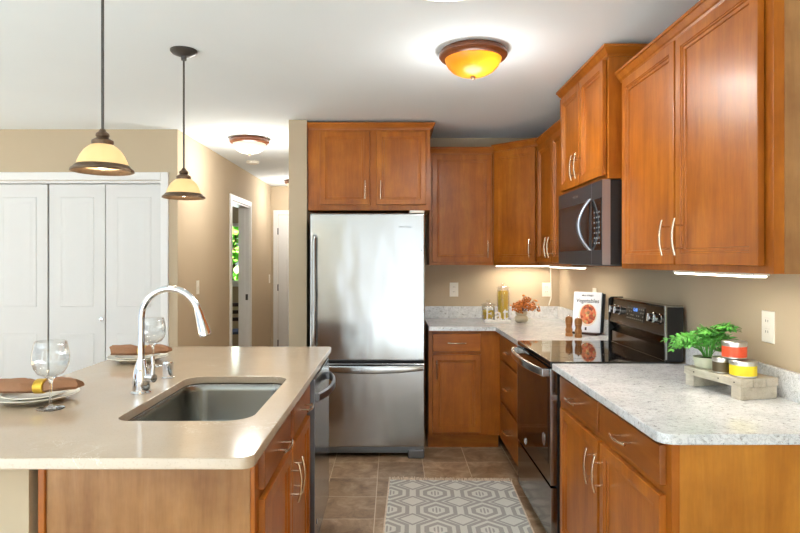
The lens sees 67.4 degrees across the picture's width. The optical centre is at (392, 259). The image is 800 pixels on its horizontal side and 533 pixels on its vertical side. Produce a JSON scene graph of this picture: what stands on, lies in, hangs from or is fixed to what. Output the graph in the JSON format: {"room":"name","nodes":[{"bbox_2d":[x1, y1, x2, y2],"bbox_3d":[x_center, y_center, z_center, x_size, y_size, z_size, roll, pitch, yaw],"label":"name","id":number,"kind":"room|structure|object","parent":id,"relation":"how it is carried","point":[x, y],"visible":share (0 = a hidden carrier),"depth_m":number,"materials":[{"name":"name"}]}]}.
{"room":"kitchen","nodes":[
{"label":"kitchen","id":0,"kind":"room"},
{"bbox_2d":[0,470,37,532],"bbox_3d":[-1.076,0.960,2.482,0.168,0.884,1.695,0,0,0],"label":"wall","id":1,"kind":"structure","parent":0,"point":[18,488],"depth_m":1.64,"materials":[{"name":"beige paint"}]},
{"bbox_2d":[0,129,182,346],"bbox_3d":[-4.098,0.187,4.780,4.805,2.430,0.120,0,0,0],"label":"wall","id":2,"kind":"structure","parent":0,"point":[21,150],"depth_m":4.72,"materials":[{"name":"beige paint"}]},
{"bbox_2d":[0,184,48,379],"bbox_3d":[-2.957,0.395,4.751,0.442,1.990,0.068,0,0,0],"label":"door","id":3,"kind":"structure","parent":2,"relation":"in","point":[24,208],"depth_m":4.75,"materials":[{"name":"white paint"}]},
{"bbox_2d":[49,184,105,376],"bbox_3d":[-2.501,0.395,4.751,0.442,1.990,0.068,0,0,0],"label":"door","id":4,"kind":"structure","parent":2,"relation":"in","point":[77,212],"depth_m":4.75,"materials":[{"name":"white paint"}]},
{"bbox_2d":[0,172,168,345],"bbox_3d":[-2.729,0.356,4.757,1.932,2.092,0.106,0,0,0],"label":"trim","id":5,"kind":"structure","parent":2,"relation":"attached to","point":[163,176],"depth_m":4.70,"materials":[{"name":"white paint"}]},
{"bbox_2d":[106,184,160,359],"bbox_3d":[-2.051,0.395,4.765,0.446,1.990,0.040,0,0,0],"label":"door","id":6,"kind":"structure","parent":2,"relation":"in","point":[133,211],"depth_m":4.75,"materials":[{"name":"white paint"}]},
{"bbox_2d":[183,134,270,346],"bbox_3d":[-1.755,0.187,6.650,0.120,2.430,3.620,0,0,0],"label":"wall","id":7,"kind":"structure","parent":0,"point":[206,221],"depth_m":5.73,"materials":[{"name":"beige paint"}]},
{"bbox_2d":[196,280,198,293],"bbox_3d":[-1.688,0.237,5.200,0.014,0.118,0.072,0,0,0],"label":"light switch","id":8,"kind":"object","parent":7,"relation":"attached to","point":[197,282],"visible":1,"depth_m":5.18,"materials":[{"name":"white plastic"}]},
{"bbox_2d":[229,193,251,346],"bbox_3d":[-1.750,0.356,6.680,0.141,2.092,0.924,0,0,0],"label":"trim","id":9,"kind":"structure","parent":7,"relation":"attached to","point":[244,206],"depth_m":7.06,"materials":[{"name":"white paint"}]},
{"bbox_2d":[232,206,237,346],"bbox_3d":[-3.408,0.187,8.960,3.185,2.430,0.120,0,0,0],"label":"wall","id":10,"kind":"structure","parent":0,"point":[234,209],"depth_m":8.90,"materials":[{"name":"beige paint"}]},
{"bbox_2d":[232,223,237,286],"bbox_3d":[-2.575,-0.078,8.910,1.170,0.940,0.140,0,0,0],"label":"window","id":11,"kind":"structure","parent":10,"relation":"in","point":[234,282],"depth_m":8.92,"materials":[{"name":"white paint"}]},
{"bbox_2d":[271,186,288,346],"bbox_3d":[-1.165,0.187,8.400,1.060,2.430,0.120,0,0,0],"label":"wall","id":12,"kind":"structure","parent":0,"point":[279,194],"depth_m":8.34,"materials":[{"name":"beige paint"}]},
{"bbox_2d":[273,210,288,346],"bbox_3d":[-1.210,0.356,8.332,0.904,2.092,0.016,0,0,0],"label":"trim","id":13,"kind":"structure","parent":12,"relation":"attached to","point":[276,213],"depth_m":8.32,"materials":[{"name":"white paint"}]},
{"bbox_2d":[277,215,288,346],"bbox_3d":[-1.214,0.384,8.343,0.780,2.016,0.055,0,0,0],"label":"door","id":14,"kind":"structure","parent":12,"relation":"in","point":[283,220],"depth_m":8.33,"materials":[{"name":"white paint"}]},
{"bbox_2d":[289,120,311,346],"bbox_3d":[-0.699,0.187,6.370,0.133,2.430,3.940,0,0,0],"label":"wall","id":15,"kind":"structure","parent":0,"point":[299,215],"depth_m":4.40,"materials":[{"name":"beige paint"}]},
{"bbox_2d":[0,0,699,185],"bbox_3d":[-2.490,-1.078,3.050,8.020,0.100,12.500,0,0,0],"label":"ceiling","id":16,"kind":"structure","parent":0,"point":[259,66],"depth_m":3.09,"materials":[{"name":"white paint"}]},
{"bbox_2d":[69,0,134,175],"bbox_3d":[-0.997,-0.664,2.060,0.204,0.725,0.204,0,0,0],"label":"pendant light","id":17,"kind":"object","parent":16,"relation":"hanging from","point":[101,157],"visible":1,"depth_m":2.03,"materials":[{"name":"beige glass"}]},
{"bbox_2d":[162,46,205,199],"bbox_3d":[-1.025,-0.664,2.940,0.204,0.725,0.204,0,0,0],"label":"pendant light","id":18,"kind":"object","parent":16,"relation":"hanging from","point":[182,187],"visible":1,"depth_m":2.91,"materials":[{"name":"beige glass"}]},
{"bbox_2d":[229,135,268,155],"bbox_3d":[-1.216,-0.954,5.080,0.334,0.146,0.334,0,0,0],"label":"ceiling light","id":19,"kind":"object","parent":16,"relation":"attached to","point":[246,144],"visible":1,"depth_m":4.98,"materials":[{"name":"white glass"}]},
{"bbox_2d":[246,160,258,164],"bbox_3d":[-1.460,-1.011,6.250,0.132,0.032,0.132,0,0,0],"label":"smoke detector","id":20,"kind":"object","parent":16,"relation":"attached to","point":[251,162],"visible":1,"depth_m":6.21,"materials":[{"name":"white plastic"}]},
{"bbox_2d":[423,0,465,1],"bbox_3d":[0.200,-1.002,2.115,0.476,0.049,0.476,0,0,0],"label":"ceiling light","id":21,"kind":"object","parent":16,"relation":"attached to","point":[423,0],"visible":1,"depth_m":2.33,"materials":[{"name":"white paint"}]},
{"bbox_2d":[439,39,507,79],"bbox_3d":[0.392,-0.954,2.940,0.334,0.146,0.334,0,0,0],"label":"ceiling light","id":22,"kind":"object","parent":16,"relation":"attached to","point":[471,59],"visible":1,"depth_m":2.84,"materials":[{"name":"frosted amber glass"},{"name":"bronze metal"}]},
{"bbox_2d":[319,434,546,532],"bbox_3d":[-2.490,1.452,2.200,8.020,0.100,14.800,0,0,0],"label":"floor","id":23,"kind":"structure","parent":0,"point":[358,482],"depth_m":3.92,"materials":[{"name":"brown tile"}]},
{"bbox_2d":[38,384,313,532],"bbox_3d":[-0.648,0.961,2.156,0.657,0.883,1.017,0,0,0],"label":"base cabinet","id":24,"kind":"object","parent":23,"relation":"on","point":[272,495],"visible":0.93,"depth_m":1.66,"materials":[{"name":"brown wood"}]},
{"bbox_2d":[0,347,330,469],"bbox_3d":[-0.874,0.468,2.433,1.053,0.100,1.905,0,0,0],"label":"countertop","id":25,"kind":"structure","parent":24,"relation":"on","point":[93,431],"depth_m":1.80,"materials":[{"name":"beige stone"}]},
{"bbox_2d":[0,388,80,404],"bbox_3d":[-1.245,0.475,2.090,0.278,0.025,0.278,0,0,0],"label":"dinner plate","id":26,"kind":"object","parent":25,"relation":"on","point":[73,391],"visible":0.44,"depth_m":2.03,"materials":[{"name":"beige ceramic"}]},
{"bbox_2d":[1,390,68,400],"bbox_3d":[-1.245,0.470,2.090,0.205,0.020,0.205,0,0,0],"label":"salad plate","id":27,"kind":"object","parent":26,"relation":"on","point":[12,396],"visible":0.7,"depth_m":2.07,"materials":[{"name":"beige ceramic"}]},
{"bbox_2d":[0,377,84,392],"bbox_3d":[-1.225,0.430,2.075,0.284,0.055,0.094,0,0,-4],"label":"napkin","id":28,"kind":"object","parent":27,"relation":"on","point":[13,385],"visible":0.87,"depth_m":2.05,"materials":[{"name":"brown fabric"}]},
{"bbox_2d":[32,378,46,393],"bbox_3d":[-1.215,0.435,2.075,0.032,0.048,0.072,0,0,-4],"label":"napkin ring","id":29,"kind":"object","parent":28,"relation":"attached to","point":[37,385],"visible":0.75,"depth_m":2.05,"materials":[{"name":"gold metal"}]},
{"bbox_2d":[31,341,69,411],"bbox_3d":[-1.122,0.376,1.967,0.112,0.222,0.112,0,0,0],"label":"wine glass","id":30,"kind":"object","parent":25,"relation":"on","point":[50,407],"visible":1,"depth_m":1.96,"materials":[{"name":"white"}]},
{"bbox_2d":[31,341,69,376],"bbox_3d":[-1.122,0.325,1.967,0.112,0.118,0.112,0,0,0],"label":"bowl","id":31,"kind":"object","parent":30,"relation":"on","point":[67,341],"depth_m":1.96,"materials":[{"name":"clear glass"}]},
{"bbox_2d":[106,353,168,362],"bbox_3d":[-1.235,0.475,2.905,0.278,0.025,0.278,0,0,0],"label":"dinner plate","id":32,"kind":"object","parent":25,"relation":"on","point":[111,357],"visible":0.45,"depth_m":2.85,"materials":[{"name":"beige ceramic"}]},
{"bbox_2d":[115,353,160,359],"bbox_3d":[-1.235,0.470,2.905,0.205,0.020,0.205,0,0,0],"label":"salad plate","id":33,"kind":"object","parent":32,"relation":"on","point":[124,357],"visible":0.54,"depth_m":2.90,"materials":[{"name":"beige ceramic"}]},
{"bbox_2d":[109,344,171,354],"bbox_3d":[-1.215,0.430,2.891,0.284,0.055,0.093,0,0,-2],"label":"napkin","id":34,"kind":"object","parent":33,"relation":"on","point":[128,349],"visible":0.8,"depth_m":2.86,"materials":[{"name":"brown fabric"}]},
{"bbox_2d":[146,319,165,367],"bbox_3d":[-1.100,0.376,2.750,0.112,0.222,0.112,0,0,0],"label":"wine glass","id":35,"kind":"object","parent":25,"relation":"on","point":[151,344],"visible":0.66,"depth_m":2.75,"materials":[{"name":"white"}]},
{"bbox_2d":[131,285,210,394],"bbox_3d":[-0.809,0.290,2.189,0.300,0.395,0.072,0,0,6],"label":"faucet","id":36,"kind":"object","parent":25,"relation":"on","point":[142,378],"visible":1,"depth_m":2.18,"materials":[{"name":"silver metal"}]},
{"bbox_2d":[128,383,281,420],"bbox_3d":[-0.644,0.615,2.171,0.475,0.192,0.758,0,0,0],"label":"sink","id":37,"kind":"object","parent":25,"relation":"in","point":[202,401],"visible":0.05,"depth_m":2.51,"materials":[{"name":"silver metal"}]},
{"bbox_2d":[232,303,237,334],"bbox_3d":[-2.130,0.972,8.100,0.420,0.860,0.400,0,0,-15],"label":"chair","id":38,"kind":"object","parent":23,"relation":"on","point":[234,331],"visible":0.04,"depth_m":8.26,"materials":[{"name":"black wood"}]},
{"bbox_2d":[307,358,335,532],"bbox_3d":[-0.624,0.967,2.976,0.667,0.870,0.608,0,0,0],"label":"dishwasher","id":39,"kind":"object","parent":23,"relation":"on","point":[320,389],"visible":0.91,"depth_m":2.86,"materials":[{"name":"silver metal"}]},
{"bbox_2d":[310,210,424,457],"bbox_3d":[-0.179,0.526,4.593,0.811,1.752,0.874,0,0,0],"label":"refrigerator","id":40,"kind":"object","parent":23,"relation":"on","point":[367,270],"visible":0.8,"depth_m":4.22,"materials":[{"name":"silver metal"}]},
{"bbox_2d":[383,476,534,532],"bbox_3d":[0.341,1.391,3.100,0.786,0.021,1.493,0,0,2],"label":"rug","id":41,"kind":"object","parent":23,"relation":"on","point":[448,505],"visible":1,"depth_m":3.39,"materials":[{"name":"beige fabric"}]},
{"bbox_2d":[424,324,499,446],"bbox_3d":[0.526,0.961,4.707,0.528,0.883,0.681,0,0,0],"label":"base cabinet","id":42,"kind":"object","parent":23,"relation":"on","point":[462,368],"visible":0.94,"depth_m":4.42,"materials":[{"name":"brown wood"}]},
{"bbox_2d":[500,334,518,465],"bbox_3d":[1.062,0.961,4.322,0.671,0.883,1.450,0,0,0],"label":"base cabinet","id":43,"kind":"object","parent":23,"relation":"on","point":[508,365],"visible":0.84,"depth_m":4.00,"materials":[{"name":"brown wood"}]},
{"bbox_2d":[425,306,615,345],"bbox_3d":[0.830,0.453,4.322,1.136,0.130,1.452,0,0,0],"label":"countertop","id":44,"kind":"structure","parent":43,"relation":"on","point":[549,323],"depth_m":4.61,"materials":[{"name":"white stone"}]},
{"bbox_2d":[481,304,494,318],"bbox_3d":[0.772,0.405,4.865,0.116,0.164,0.116,0,0,0],"label":"glass jar","id":45,"kind":"object","parent":44,"relation":"on","point":[490,316],"visible":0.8,"depth_m":4.86,"materials":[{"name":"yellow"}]},
{"bbox_2d":[483,307,510,322],"bbox_3d":[0.815,0.429,4.698,0.208,0.117,0.060,0,0,0],"label":"eat sign","id":46,"kind":"object","parent":44,"relation":"on","point":[499,320],"visible":1,"depth_m":4.69,"materials":[{"name":"white paint"}]},
{"bbox_2d":[497,286,509,319],"bbox_3d":[0.893,0.337,4.865,0.112,0.302,0.112,0,0,0],"label":"glass jar","id":47,"kind":"object","parent":44,"relation":"on","point":[502,295],"visible":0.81,"depth_m":4.84,"materials":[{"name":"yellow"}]},
{"bbox_2d":[515,311,527,321],"bbox_3d":[1.010,0.444,4.720,0.106,0.088,0.106,0,0,0],"label":"vase","id":48,"kind":"object","parent":44,"relation":"on","point":[519,317],"visible":0.89,"depth_m":4.68,"materials":[{"name":"beige ceramic"}]},
{"bbox_2d":[510,294,540,313],"bbox_3d":[1.031,0.357,4.699,0.226,0.171,0.238,0,0,-34],"label":"bouquet","id":49,"kind":"object","parent":48,"relation":"in","point":[520,305],"visible":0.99,"depth_m":4.66,"materials":[{"name":"orange plant"}]},
{"bbox_2d":[565,315,572,336],"bbox_3d":[1.128,0.420,3.845,0.046,0.136,0.046,0,0,0],"label":"pepper mill","id":50,"kind":"object","parent":44,"relation":"on","point":[568,320],"visible":1,"depth_m":3.83,"materials":[{"name":"brown wood"}]},
{"bbox_2d":[575,317,581,337],"bbox_3d":[1.166,0.422,3.775,0.046,0.132,0.046,0,0,0],"label":"pepper mill","id":51,"kind":"object","parent":44,"relation":"on","point":[578,321],"visible":1,"depth_m":3.76,"materials":[{"name":"brown wood"}]},
{"bbox_2d":[572,294,605,335],"bbox_3d":[1.283,0.355,3.956,0.205,0.266,0.103,0,0,40],"label":"book stand","id":52,"kind":"object","parent":44,"relation":"on","point":[604,295],"visible":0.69,"depth_m":3.91,"materials":[{"name":"black metal"}]},
{"bbox_2d":[572,292,602,332],"bbox_3d":[1.284,0.344,3.961,0.188,0.264,0.067,0,0,40],"label":"cookbook","id":53,"kind":"object","parent":52,"relation":"on","point":[587,306],"visible":0.99,"depth_m":3.94,"materials":[{"name":"white paper"}]},
{"bbox_2d":[579,303,596,325],"bbox_3d":[1.279,0.359,3.943,0.124,0.149,0.024,0,0,40],"label":"bowl","id":54,"kind":"object","parent":53,"relation":"on","point":[587,311],"depth_m":3.94,"materials":[{"name":"orange paper"}]},
{"bbox_2d":[511,296,682,532],"bbox_3d":[1.020,0.808,3.212,0.705,1.187,0.756,0,0,0],"label":"range","id":55,"kind":"object","parent":23,"relation":"on","point":[641,326],"visible":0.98,"depth_m":3.06,"materials":[{"name":"black metal"}]},
{"bbox_2d":[518,340,667,366],"bbox_3d":[1.022,0.493,3.212,0.555,0.025,0.755,0,0,0],"label":"cooktop","id":56,"kind":"object","parent":55,"relation":"in","point":[547,353],"depth_m":3.12,"materials":[{"name":"black glass"}]},
{"bbox_2d":[560,376,799,532],"bbox_3d":[1.062,0.961,2.263,0.671,0.883,1.132,0,0,0],"label":"base cabinet","id":57,"kind":"object","parent":23,"relation":"on","point":[615,477],"visible":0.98,"depth_m":1.74,"materials":[{"name":"brown wood"}]},
{"bbox_2d":[552,344,799,444],"bbox_3d":[1.075,0.453,2.255,0.647,0.130,1.148,0,0,0],"label":"countertop","id":58,"kind":"structure","parent":57,"relation":"on","point":[656,399],"depth_m":2.03,"materials":[{"name":"white stone"}]},
{"bbox_2d":[684,365,777,399],"bbox_3d":[1.248,0.451,2.232,0.158,0.074,0.285,0,0,-13],"label":"wooden riser","id":59,"kind":"object","parent":58,"relation":"on","point":[763,386],"visible":0.8,"depth_m":2.11,"materials":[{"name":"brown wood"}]},
{"bbox_2d":[693,355,713,368],"bbox_3d":[1.212,0.393,2.312,0.104,0.041,0.104,0,0,0],"label":"plant pot","id":60,"kind":"object","parent":59,"relation":"on","point":[705,363],"visible":0.66,"depth_m":2.28,"materials":[{"name":"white ceramic"}]},
{"bbox_2d":[662,322,741,358],"bbox_3d":[1.186,0.308,2.315,0.279,0.148,0.280,0,0,43],"label":"fern","id":61,"kind":"object","parent":60,"relation":"in","point":[713,337],"visible":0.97,"depth_m":2.29,"materials":[{"name":"green plant"}]},
{"bbox_2d":[712,355,728,373],"bbox_3d":[1.207,0.384,2.206,0.062,0.057,0.062,0,0,-20],"label":"tin","id":62,"kind":"object","parent":59,"relation":"on","point":[720,364],"visible":0.88,"depth_m":2.18,"materials":[{"name":"brown metal"}]},
{"bbox_2d":[729,359,757,377],"bbox_3d":[1.247,0.384,2.137,0.090,0.057,0.090,0,0,-20],"label":"tin","id":63,"kind":"object","parent":59,"relation":"on","point":[744,368],"visible":0.93,"depth_m":2.10,"materials":[{"name":"yellow metal"}]},
{"bbox_2d":[721,339,747,359],"bbox_3d":[1.235,0.323,2.171,0.084,0.061,0.084,0,0,-20],"label":"tin","id":64,"kind":"object","parent":63,"relation":"on","point":[731,349],"visible":1,"depth_m":2.14,"materials":[{"name":"red metal"}]},
{"bbox_2d":[425,138,558,305],"bbox_3d":[0.384,0.187,5.110,2.032,2.430,0.120,0,0,0],"label":"wall","id":65,"kind":"structure","parent":0,"point":[478,285],"depth_m":5.05,"materials":[{"name":"beige paint"}]},
{"bbox_2d":[307,122,434,215],"bbox_3d":[-0.160,-0.688,4.706,0.938,0.644,0.684,0,0,0],"label":"upper cabinet","id":66,"kind":"object","parent":65,"relation":"attached to","point":[354,167],"visible":0.99,"depth_m":4.42,"materials":[{"name":"brown wood"}]},
{"bbox_2d":[450,283,457,296],"bbox_3d":[0.513,0.249,5.046,0.072,0.118,0.008,0,0,0],"label":"wall outlet","id":67,"kind":"object","parent":65,"relation":"attached to","point":[453,286],"visible":1,"depth_m":5.04,"materials":[{"name":"white plastic"}]},
{"bbox_2d":[427,147,493,264],"bbox_3d":[0.521,-0.422,4.851,0.538,0.925,0.394,0,0,0],"label":"upper cabinet","id":68,"kind":"object","parent":65,"relation":"attached to","point":[460,215],"visible":0.92,"depth_m":4.71,"materials":[{"name":"brown wood"}]},
{"bbox_2d":[425,306,556,317],"bbox_3d":[0.820,0.438,5.038,1.116,0.100,0.019,0,0,0],"label":"backsplash","id":69,"kind":"structure","parent":65,"relation":"attached to","point":[430,311],"depth_m":5.03,"materials":[{"name":"white stone"}]},
{"bbox_2d":[491,138,538,264],"bbox_3d":[1.083,-0.430,4.728,0.629,0.940,0.639,0,0,0],"label":"upper cabinet","id":70,"kind":"object","parent":65,"relation":"attached to","point":[515,162],"visible":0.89,"depth_m":4.57,"materials":[{"name":"brown wood"}]},
{"bbox_2d":[495,265,548,266],"bbox_3d":[1.070,0.048,4.905,0.460,0.014,0.050,0,0,0],"label":"strip light","id":71,"kind":"object","parent":70,"relation":"attached to","point":[495,265],"visible":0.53,"depth_m":4.89,"materials":[{"name":"white plastic"}]},
{"bbox_2d":[496,266,548,266],"bbox_3d":[1.070,0.051,4.905,0.452,0.007,0.038,0,0,0],"label":"diffuser","id":72,"kind":"object","parent":71,"relation":"attached to","point":[496,266],"depth_m":4.89,"materials":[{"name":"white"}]},
{"bbox_2d":[548,268,551,304],"bbox_3d":[1.319,0.218,5.028,0.044,0.326,0.021,0,0,-44],"label":"power cord","id":73,"kind":"object","parent":70,"relation":"hanging from","point":[550,268],"visible":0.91,"depth_m":5.04,"materials":[{"name":"white plastic"}]},
{"bbox_2d":[542,283,550,296],"bbox_3d":[1.290,0.249,5.046,0.072,0.118,0.008,0,0,0],"label":"wall outlet","id":74,"kind":"object","parent":65,"relation":"attached to","point":[546,290],"visible":1,"depth_m":5.04,"materials":[{"name":"white plastic"}]},
{"bbox_2d":[559,267,799,372],"bbox_3d":[1.460,0.187,0.985,0.120,2.430,8.370,0,0,0],"label":"wall","id":75,"kind":"structure","parent":0,"point":[707,301],"depth_m":2.57,"materials":[{"name":"beige paint"}]},
{"bbox_2d":[535,119,621,266],"bbox_3d":[1.206,-0.422,4.013,0.385,0.925,0.831,0,0,0],"label":"upper cabinet","id":76,"kind":"object","parent":75,"relation":"attached to","point":[548,149],"visible":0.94,"depth_m":4.05,"materials":[{"name":"brown wood"}]},
{"bbox_2d":[549,266,586,268],"bbox_3d":[1.145,0.048,3.960,0.050,0.014,0.680,0,0,0],"label":"strip light","id":77,"kind":"object","parent":76,"relation":"attached to","point":[549,266],"visible":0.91,"depth_m":3.84,"materials":[{"name":"white plastic"}]},
{"bbox_2d":[550,267,585,268],"bbox_3d":[1.145,0.051,3.960,0.042,0.007,0.668,0,0,0],"label":"diffuser","id":78,"kind":"object","parent":77,"relation":"attached to","point":[550,267],"depth_m":3.74,"materials":[{"name":"white plastic"}]},
{"bbox_2d":[557,306,607,335],"bbox_3d":[1.389,0.438,4.322,0.019,0.100,1.452,0,0,0],"label":"backsplash","id":79,"kind":"structure","parent":75,"relation":"attached to","point":[562,312],"depth_m":4.77,"materials":[{"name":"white stone"}]},
{"bbox_2d":[556,43,648,193],"bbox_3d":[1.175,-0.698,3.213,0.446,0.625,0.828,0,0,0],"label":"upper cabinet","id":80,"kind":"object","parent":75,"relation":"attached to","point":[591,99],"visible":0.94,"depth_m":3.00,"materials":[{"name":"brown wood"}]},
{"bbox_2d":[559,179,621,265],"bbox_3d":[1.163,-0.176,3.212,0.465,0.412,0.756,0,0,0],"label":"microwave","id":81,"kind":"object","parent":80,"relation":"attached to","point":[590,216],"visible":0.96,"depth_m":2.96,"materials":[{"name":"black plastic"}]},
{"bbox_2d":[615,0,799,273],"bbox_3d":[1.206,-0.422,2.264,0.385,0.925,1.196,0,0,0],"label":"upper cabinet","id":82,"kind":"object","parent":75,"relation":"attached to","point":[711,104],"visible":0.99,"depth_m":1.98,"materials":[{"name":"brown wood"}]},
{"bbox_2d":[673,270,769,277],"bbox_3d":[1.125,0.048,2.095,0.050,0.014,0.530,0,0,0],"label":"strip light","id":83,"kind":"object","parent":82,"relation":"attached to","point":[729,274],"visible":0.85,"depth_m":1.99,"materials":[{"name":"white plastic"}]},
{"bbox_2d":[686,344,799,403],"bbox_3d":[1.389,0.438,2.264,0.019,0.100,1.129,0,0,0],"label":"backsplash","id":84,"kind":"structure","parent":75,"relation":"attached to","point":[788,387],"depth_m":2.13,"materials":[{"name":"white stone"}]},
{"bbox_2d":[762,310,774,343],"bbox_3d":[1.396,0.249,2.235,0.008,0.118,0.072,0,0,0],"label":"wall outlet","id":85,"kind":"object","parent":75,"relation":"attached to","point":[768,317],"visible":1,"depth_m":2.23,"materials":[{"name":"white plastic"}]},
{"bbox_2d":[764,318,769,324],"bbox_3d":[1.394,0.229,2.235,0.003,0.028,0.033,0,0,0],"label":"receptacle","id":86,"kind":"object","parent":85,"relation":"attached to","point":[766,320],"depth_m":2.23,"materials":[{"name":"white plastic"}]},
{"bbox_2d":[764,328,769,335],"bbox_3d":[1.394,0.269,2.235,0.003,0.028,0.033,0,0,0],"label":"receptacle","id":87,"kind":"object","parent":85,"relation":"attached to","point":[766,330],"depth_m":2.23,"materials":[{"name":"white plastic"}]},
{"label":"outside","id":88,"kind":"structure","parent":0,"visible":0},
{"bbox_3d":[-2.500,1.502,12.825,11.000,0.100,6.350,0,0,0],"label":"ground","id":89,"kind":"structure","parent":88,"visible":0},
{"bbox_2d":[232,227,237,279],"bbox_3d":[-3.157,-0.233,11.121,2.895,3.374,1.407,0,0,0],"label":"tree","id":90,"kind":"object","parent":89,"relation":"on","point":[234,229],"visible":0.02,"depth_m":10.90,"materials":[{"name":"green plant"}]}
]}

